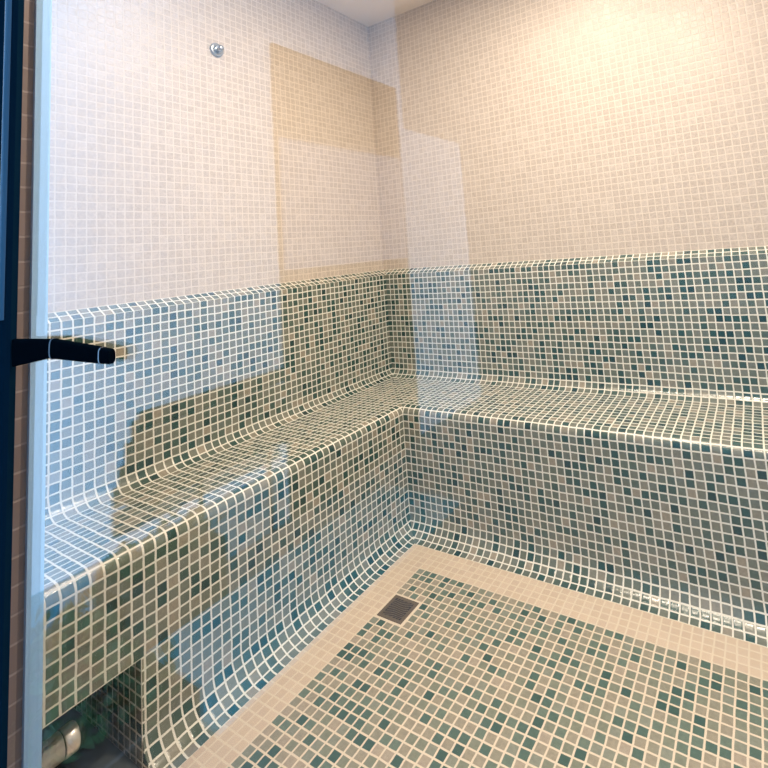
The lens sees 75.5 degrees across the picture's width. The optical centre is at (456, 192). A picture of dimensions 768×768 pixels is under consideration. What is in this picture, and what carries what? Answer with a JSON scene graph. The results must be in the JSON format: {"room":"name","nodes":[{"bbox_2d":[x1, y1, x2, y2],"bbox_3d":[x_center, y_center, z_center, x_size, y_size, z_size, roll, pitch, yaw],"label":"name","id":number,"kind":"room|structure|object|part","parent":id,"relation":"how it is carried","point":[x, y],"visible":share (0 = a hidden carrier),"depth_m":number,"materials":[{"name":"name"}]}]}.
{"room":"spa","nodes":[
{"label":"spa","id":0,"kind":"room"},
{"bbox_2d":[7,0,34,767],"bbox_3d":[-0.881,0.072,0.807,0.903,2.228,0.028,-9,-7,31],"label":"wall","id":1,"kind":"structure","parent":0,"point":[14,750],"depth_m":0.55,"materials":[{"name":"brown tile"}]},
{"bbox_2d":[21,0,51,767],"bbox_3d":[-0.501,0.015,0.589,0.031,2.228,0.016,-9,-7,31],"label":"trim","id":2,"kind":"structure","parent":1,"relation":"attached to","point":[39,248],"depth_m":0.56,"materials":[{"name":"blue"}]},
{"bbox_2d":[0,0,115,767],"bbox_3d":[-0.481,0.008,0.546,0.372,2.228,0.017,-9,-7,31],"label":"door","id":3,"kind":"structure","parent":1,"relation":"in","point":[14,352],"depth_m":0.55,"materials":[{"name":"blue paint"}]},
{"bbox_2d":[48,0,383,312],"bbox_3d":[-0.846,0.185,1.844,0.125,2.228,1.845,-9,-7,31],"label":"wall","id":4,"kind":"structure","parent":0,"point":[178,168],"depth_m":1.74,"materials":[{"name":"tile"}]},
{"bbox_2d":[210,43,223,56],"bbox_3d":[-0.878,-0.531,1.813,0.038,0.052,0.052,-9,-7,31],"label":"wall sensor","id":5,"kind":"object","parent":4,"relation":"attached to","point":[217,50],"visible":1,"depth_m":1.80,"materials":[{"name":"silver metal"}]},
{"bbox_2d":[316,0,433,26],"bbox_3d":[0.062,-1.133,1.372,2.492,0.125,1.845,-9,-7,31],"label":"ceiling","id":6,"kind":"structure","parent":0,"point":[368,13],"depth_m":2.42,"materials":[{"name":"beige paint"}]},
{"bbox_2d":[73,544,767,767],"bbox_3d":[0.258,1.185,1.111,2.492,0.100,1.845,-9,-7,31],"label":"floor","id":7,"kind":"structure","parent":0,"point":[492,667],"depth_m":1.13,"materials":[{"name":"tile"}]},
{"bbox_2d":[377,595,418,624],"bbox_3d":[-0.168,1.203,1.412,0.086,0.002,0.088,-9,-7,31],"label":"floor drain","id":8,"kind":"object","parent":7,"relation":"on","point":[398,608],"visible":1,"depth_m":1.41,"materials":[{"name":"metal"}]},
{"bbox_2d":[42,246,767,767],"bbox_3d":[0.190,0.680,1.127,2.241,0.964,1.692,-9,-7,31],"label":"bench","id":9,"kind":"object","parent":7,"relation":"on","point":[246,464],"visible":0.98,"depth_m":1.50,"materials":[{"name":"green tile"}]},
{"bbox_2d":[42,720,80,767],"bbox_3d":[-0.777,1.049,0.943,0.076,0.061,0.060,-9,-7,31],"label":"pipe","id":10,"kind":"object","parent":9,"relation":"attached to","point":[66,741],"visible":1,"depth_m":0.92,"materials":[{"name":"silver metal"}]},
{"bbox_3d":[-0.799,1.118,1.112,0.458,0.210,0.001,-9,-7,31],"label":"panel","id":11,"kind":"part","parent":9,"relation":"part of","materials":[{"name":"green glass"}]},
{"bbox_3d":[-0.745,0.612,1.674,0.070,0.502,1.646,-9,-7,31],"label":"backrest","id":12,"kind":"part","parent":9,"relation":"part of","materials":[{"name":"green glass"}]},
{"bbox_3d":[-0.578,0.825,1.533,0.302,0.030,1.600,-9,-7,31],"label":"seat","id":13,"kind":"part","parent":9,"relation":"part of","materials":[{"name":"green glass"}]},
{"bbox_3d":[0.602,0.513,1.812,2.196,0.502,0.070,-9,-7,31],"label":"backrest","id":14,"kind":"part","parent":9,"relation":"part of","materials":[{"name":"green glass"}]},
{"bbox_3d":[0.539,0.739,1.605,2.150,0.030,0.327,-9,-7,31],"label":"seat","id":15,"kind":"part","parent":9,"relation":"part of","materials":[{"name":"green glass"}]},
{"bbox_2d":[368,0,767,269],"bbox_3d":[0.607,0.077,1.974,2.242,2.228,0.125,-9,-7,31],"label":"wall","id":16,"kind":"structure","parent":0,"point":[506,130],"depth_m":2.01,"materials":[{"name":"tile"}]}
]}

